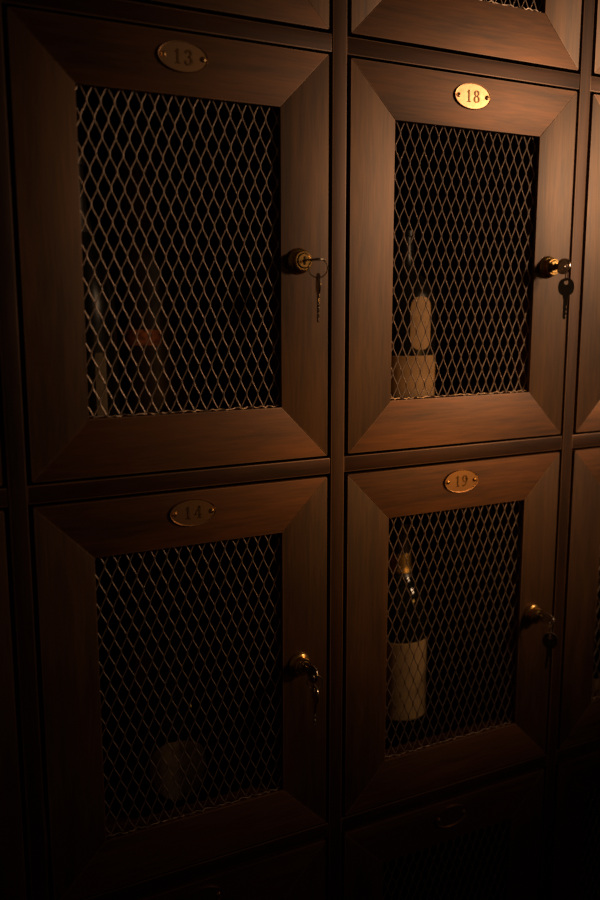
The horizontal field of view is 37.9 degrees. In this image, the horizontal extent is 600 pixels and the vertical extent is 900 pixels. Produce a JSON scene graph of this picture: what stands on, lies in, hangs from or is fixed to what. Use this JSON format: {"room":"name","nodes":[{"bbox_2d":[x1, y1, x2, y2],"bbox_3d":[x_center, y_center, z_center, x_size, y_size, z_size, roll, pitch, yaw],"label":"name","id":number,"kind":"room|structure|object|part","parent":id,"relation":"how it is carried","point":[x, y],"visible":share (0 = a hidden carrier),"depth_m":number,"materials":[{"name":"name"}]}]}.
{"room":"wine cellar","nodes":[
{"label":"wine cellar","id":0,"kind":"room"},
{"bbox_3d":[0.600,1.131,0.028,6.000,0.040,3.600,-5,11,-27],"label":"floor","id":1,"kind":"structure","parent":0,"visible":0},
{"bbox_2d":[0,0,599,899],"bbox_3d":[-0.054,0.031,1.101,1.317,1.777,0.400,-5,11,-27],"label":"frame","id":2,"kind":"object","parent":1,"relation":"on","point":[16,493],"visible":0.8,"depth_m":0.88,"materials":[{"name":"brown wood"}]},
{"bbox_3d":[-0.399,0.052,0.708,0.309,0.017,0.028,-5,11,-27],"label":"rail","id":3,"kind":"part","parent":2,"relation":"part of","materials":[{"name":"brown wood"}]},
{"bbox_3d":[-0.255,0.039,0.782,0.016,1.687,0.030,-5,11,-27],"label":"post","id":4,"kind":"part","parent":2,"relation":"part of","materials":[{"name":"brown wood"}]},
{"bbox_2d":[1,7,328,482],"bbox_3d":[-0.185,-0.202,0.961,0.319,0.410,0.373,-5,11,-27],"label":"locker","id":5,"kind":"object","parent":2,"relation":"in","point":[242,128],"visible":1,"depth_m":0.83,"materials":[{"name":"brown wood"}]},
{"bbox_2d":[78,152,119,415],"bbox_3d":[-0.220,-0.134,0.851,0.081,0.298,0.081,-5,11,-27],"label":"wine bottle","id":6,"kind":"object","parent":5,"relation":"in","point":[93,255],"visible":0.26,"depth_m":0.83,"materials":[{"name":"black glass"}]},
{"bbox_3d":[-0.220,-0.133,0.851,0.081,0.298,0.081,-5,11,-27],"label":"bottle glass","id":7,"kind":"part","parent":6,"relation":"part of","materials":[{"name":"black"}]},
{"bbox_2d":[104,161,178,414],"bbox_3d":[-0.168,-0.146,0.920,0.074,0.300,0.075,-5,11,-27],"label":"wine bottle","id":8,"kind":"object","parent":5,"relation":"in","point":[136,172],"visible":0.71,"depth_m":0.89,"materials":[{"name":"brown glass"}]},
{"bbox_3d":[-0.106,-0.345,0.784,0.300,0.053,0.005,-5,11,-27],"label":"rail","id":9,"kind":"part","parent":5,"relation":"part of","materials":[{"name":"brown wood"}]},
{"bbox_2d":[151,173,201,410],"bbox_3d":[-0.152,-0.161,1.008,0.074,0.300,0.075,-5,11,-27],"label":"wine bottle","id":10,"kind":"object","parent":5,"relation":"in","point":[169,190],"visible":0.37,"depth_m":0.98,"materials":[{"name":"brown glass"}]},
{"bbox_3d":[-0.152,-0.161,1.008,0.074,0.300,0.074,-5,11,-27],"label":"bottle glass","id":11,"kind":"part","parent":10,"relation":"part of","materials":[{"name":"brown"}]},
{"bbox_3d":[-0.105,-0.009,0.840,0.300,0.053,0.005,-5,11,-27],"label":"rail","id":12,"kind":"part","parent":5,"relation":"part of","materials":[{"name":"brown wood"}]},
{"bbox_3d":[-0.104,-0.351,0.779,0.048,0.026,0.002,-4,10,-27],"label":"number plate","id":13,"kind":"part","parent":5,"relation":"part of","materials":[{"name":"gold metal"}]},
{"bbox_2d":[304,258,327,321],"bbox_3d":[0.010,-0.155,0.847,0.018,0.061,0.050,-5,11,-27],"label":"key","id":14,"kind":"object","parent":5,"relation":"attached to","point":[318,277],"visible":1,"depth_m":0.83,"materials":[{"name":"metal"}]},
{"bbox_3d":[-0.112,-0.385,0.789,0.309,0.017,0.028,-5,11,-27],"label":"rail","id":15,"kind":"part","parent":2,"relation":"part of","materials":[{"name":"brown wood"}]},
{"bbox_2d":[28,475,326,899],"bbox_3d":[-0.185,0.209,1.030,0.319,0.410,0.373,-5,11,-27],"label":"locker","id":16,"kind":"object","parent":2,"relation":"in","point":[243,565],"visible":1,"depth_m":0.90,"materials":[{"name":"brown wood"}]},
{"bbox_2d":[133,617,214,814],"bbox_3d":[-0.146,0.302,1.010,0.092,0.219,0.093,-5,11,-27],"label":"wine bottle","id":17,"kind":"object","parent":16,"relation":"in","point":[141,704],"visible":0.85,"depth_m":0.98,"materials":[{"name":"black glass"}]},
{"bbox_3d":[-0.105,0.066,0.852,0.300,0.053,0.005,-5,11,-27],"label":"rail","id":18,"kind":"part","parent":16,"relation":"part of","materials":[{"name":"brown wood"}]},
{"bbox_3d":[-0.104,0.060,0.848,0.048,0.026,0.002,-4,10,-27],"label":"number plate","id":19,"kind":"part","parent":16,"relation":"part of","materials":[{"name":"gold metal"}]},
{"bbox_3d":[-0.105,0.402,0.908,0.300,0.053,0.005,-5,11,-27],"label":"rail","id":20,"kind":"part","parent":16,"relation":"part of","materials":[{"name":"brown wood"}]},
{"bbox_2d":[304,665,322,725],"bbox_3d":[0.006,0.255,0.918,0.014,0.066,0.050,-7,12,-36],"label":"key","id":21,"kind":"object","parent":16,"relation":"attached to","point":[311,671],"visible":1,"depth_m":0.90,"materials":[{"name":"metal"}]},
{"bbox_3d":[-0.112,0.026,0.858,0.309,0.017,0.028,-5,11,-27],"label":"rail","id":22,"kind":"part","parent":2,"relation":"part of","materials":[{"name":"brown wood"}]},
{"bbox_3d":[-0.111,0.438,0.926,0.309,0.017,0.028,-5,11,-27],"label":"rail","id":23,"kind":"part","parent":2,"relation":"part of","materials":[{"name":"brown wood"}]},
{"bbox_2d":[125,0,328,31],"bbox_3d":[-0.186,-0.613,0.892,0.319,0.410,0.373,-5,11,-27],"label":"locker","id":24,"kind":"object","parent":2,"relation":"in","point":[312,15],"visible":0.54,"depth_m":0.81,"materials":[{"name":"brown wood"}]},
{"bbox_2d":[132,838,325,899],"bbox_3d":[-0.184,0.620,1.098,0.319,0.410,0.373,-5,11,-27],"label":"locker","id":25,"kind":"object","parent":2,"relation":"on","point":[298,872],"visible":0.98,"depth_m":0.95,"materials":[{"name":"brown wood"}]},
{"bbox_3d":[-0.103,0.472,0.917,0.048,0.026,0.002,-5,11,-27],"label":"number plate","id":26,"kind":"part","parent":25,"relation":"part of","materials":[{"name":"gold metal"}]},
{"bbox_3d":[0.033,0.014,0.932,0.016,1.687,0.030,-5,11,-27],"label":"post","id":27,"kind":"part","parent":2,"relation":"part of","materials":[{"name":"brown wood"}]},
{"bbox_2d":[341,768,543,899],"bbox_3d":[0.103,0.595,1.248,0.319,0.410,0.373,-5,11,-27],"label":"locker","id":28,"kind":"object","parent":2,"relation":"on","point":[484,842],"visible":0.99,"depth_m":1.11,"materials":[{"name":"brown wood"}]},
{"bbox_3d":[0.185,0.446,1.066,0.048,0.026,0.002,-5,11,-27],"label":"number plate","id":29,"kind":"part","parent":28,"relation":"part of","materials":[{"name":"gold metal"}]},
{"bbox_3d":[0.177,0.412,1.076,0.309,0.017,0.028,-5,11,-27],"label":"rail","id":30,"kind":"part","parent":2,"relation":"part of","materials":[{"name":"brown wood"}]},
{"bbox_2d":[341,451,559,815],"bbox_3d":[0.103,0.184,1.179,0.319,0.410,0.373,-5,11,-27],"label":"locker","id":31,"kind":"object","parent":2,"relation":"in","point":[483,534],"visible":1,"depth_m":1.05,"materials":[{"name":"brown wood"}]},
{"bbox_2d":[385,519,427,748],"bbox_3d":[0.128,0.240,1.138,0.075,0.300,0.075,-5,11,-27],"label":"wine bottle","id":32,"kind":"object","parent":31,"relation":"in","point":[398,524],"visible":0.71,"depth_m":1.11,"materials":[{"name":"black glass"}]},
{"bbox_3d":[0.183,0.377,1.058,0.300,0.053,0.005,-5,11,-27],"label":"rail","id":33,"kind":"part","parent":31,"relation":"part of","materials":[{"name":"brown wood"}]},
{"bbox_3d":[0.182,0.041,1.002,0.300,0.053,0.005,-5,11,-27],"label":"rail","id":34,"kind":"part","parent":31,"relation":"part of","materials":[{"name":"brown wood"}]},
{"bbox_3d":[0.184,0.035,0.998,0.048,0.026,0.002,-5,11,-27],"label":"number plate","id":35,"kind":"part","parent":31,"relation":"part of","materials":[{"name":"gold metal"}]},
{"bbox_2d":[538,613,557,668],"bbox_3d":[0.296,0.230,1.073,0.015,0.068,0.048,-3,10,-19],"label":"key","id":36,"kind":"object","parent":31,"relation":"attached to","point":[549,643],"visible":1,"depth_m":1.06,"materials":[{"name":"metal"}]},
{"bbox_3d":[0.176,0.001,1.007,0.309,0.017,0.028,-5,11,-27],"label":"rail","id":37,"kind":"part","parent":2,"relation":"part of","materials":[{"name":"brown wood"}]},
{"bbox_2d":[344,58,576,452],"bbox_3d":[0.102,-0.227,1.111,0.319,0.410,0.373,-5,11,-27],"label":"locker","id":38,"kind":"object","parent":2,"relation":"in","point":[481,169],"visible":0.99,"depth_m":0.99,"materials":[{"name":"brown wood"}]},
{"bbox_2d":[391,230,435,397],"bbox_3d":[0.123,-0.142,1.065,0.083,0.244,0.084,-5,11,-27],"label":"wine bottle","id":39,"kind":"object","parent":38,"relation":"in","point":[398,233],"visible":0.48,"depth_m":1.03,"materials":[{"name":"black glass"}]},
{"bbox_3d":[0.182,-0.035,0.989,0.300,0.053,0.005,-5,11,-27],"label":"rail","id":40,"kind":"part","parent":38,"relation":"part of","materials":[{"name":"brown wood"}]},
{"bbox_3d":[0.182,-0.370,0.933,0.300,0.053,0.005,-5,11,-27],"label":"rail","id":41,"kind":"part","parent":38,"relation":"part of","materials":[{"name":"brown wood"}]},
{"bbox_3d":[0.184,-0.376,0.929,0.048,0.026,0.002,-6,11,-27],"label":"number plate","id":42,"kind":"part","parent":38,"relation":"part of","materials":[{"name":"gold metal"}]},
{"bbox_2d":[554,258,573,318],"bbox_3d":[0.293,-0.185,1.004,0.015,0.068,0.049,-5,11,-27],"label":"key","id":43,"kind":"object","parent":38,"relation":"attached to","point":[561,267],"visible":1,"depth_m":0.99,"materials":[{"name":"metal"}]},
{"bbox_3d":[0.176,-0.410,0.938,0.309,0.017,0.028,-5,11,-27],"label":"rail","id":44,"kind":"part","parent":2,"relation":"part of","materials":[{"name":"brown wood"}]},
{"bbox_2d":[347,0,581,71],"bbox_3d":[0.102,-0.638,1.042,0.319,0.410,0.373,-5,11,-27],"label":"locker","id":45,"kind":"object","parent":2,"relation":"in","point":[545,34],"visible":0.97,"depth_m":0.92,"materials":[{"name":"brown wood"}]},
{"bbox_3d":[0.320,-0.011,1.081,0.016,1.687,0.030,-5,11,-27],"label":"post","id":46,"kind":"part","parent":2,"relation":"part of","materials":[{"name":"brown wood"}]},
{"bbox_3d":[0.464,0.387,1.225,0.309,0.017,0.028,-5,11,-27],"label":"rail","id":47,"kind":"part","parent":2,"relation":"part of","materials":[{"name":"brown wood"}]},
{"bbox_2d":[557,445,599,747],"bbox_3d":[0.391,0.158,1.329,0.319,0.410,0.373,-5,11,-27],"label":"locker","id":48,"kind":"object","parent":2,"relation":"in","point":[579,707],"visible":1,"depth_m":1.12,"materials":[{"name":"brown wood"}]},
{"bbox_3d":[0.470,0.351,1.207,0.300,0.053,0.005,-5,11,-27],"label":"rail","id":49,"kind":"part","parent":48,"relation":"part of","materials":[{"name":"brown wood"}]},
{"bbox_3d":[0.470,0.015,1.151,0.300,0.053,0.005,-5,11,-27],"label":"rail","id":50,"kind":"part","parent":48,"relation":"part of","materials":[{"name":"brown wood"}]},
{"bbox_2d":[592,560,599,691],"bbox_3d":[0.421,0.219,1.259,0.075,0.300,0.075,-5,11,-27],"label":"wine bottle","id":51,"kind":"object","parent":48,"relation":"in","point":[597,636],"visible":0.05,"depth_m":1.23,"materials":[{"name":"black glass"}]},
{"bbox_3d":[0.464,-0.024,1.156,0.309,0.017,0.028,-5,11,-27],"label":"rail","id":52,"kind":"part","parent":2,"relation":"part of","materials":[{"name":"brown wood"}]},
{"bbox_2d":[573,94,599,431],"bbox_3d":[0.390,-0.253,1.260,0.319,0.410,0.373,-5,11,-27],"label":"locker","id":53,"kind":"object","parent":2,"relation":"in","point":[587,380],"visible":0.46,"depth_m":1.05,"materials":[{"name":"brown wood"}]},
{"bbox_3d":[0.465,-0.229,1.120,0.298,0.392,0.017,-5,11,-27],"label":"door","id":54,"kind":"part","parent":53,"relation":"part of","materials":[{"name":"brown wood"}]},
{"bbox_3d":[0.470,-0.060,1.139,0.300,0.053,0.005,-5,11,-27],"label":"rail","id":55,"kind":"part","parent":53,"relation":"part of","materials":[{"name":"brown wood"}]},
{"bbox_3d":[0.470,-0.396,1.083,0.300,0.053,0.005,-5,11,-27],"label":"rail","id":56,"kind":"part","parent":53,"relation":"part of","materials":[{"name":"brown wood"}]},
{"bbox_3d":[0.464,-0.435,1.088,0.309,0.017,0.028,-5,11,-27],"label":"rail","id":57,"kind":"part","parent":2,"relation":"part of","materials":[{"name":"brown wood"}]},
{"bbox_2d":[591,0,599,77],"bbox_3d":[0.390,-0.664,1.191,0.319,0.410,0.373,-5,11,-27],"label":"locker","id":58,"kind":"object","parent":2,"relation":"in","point":[595,66],"visible":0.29,"depth_m":1.00,"materials":[{"name":"brown wood"}]},
{"bbox_3d":[0.470,-0.471,1.070,0.300,0.053,0.005,-5,11,-27],"label":"rail","id":59,"kind":"part","parent":58,"relation":"part of","materials":[{"name":"brown wood"}]}
]}

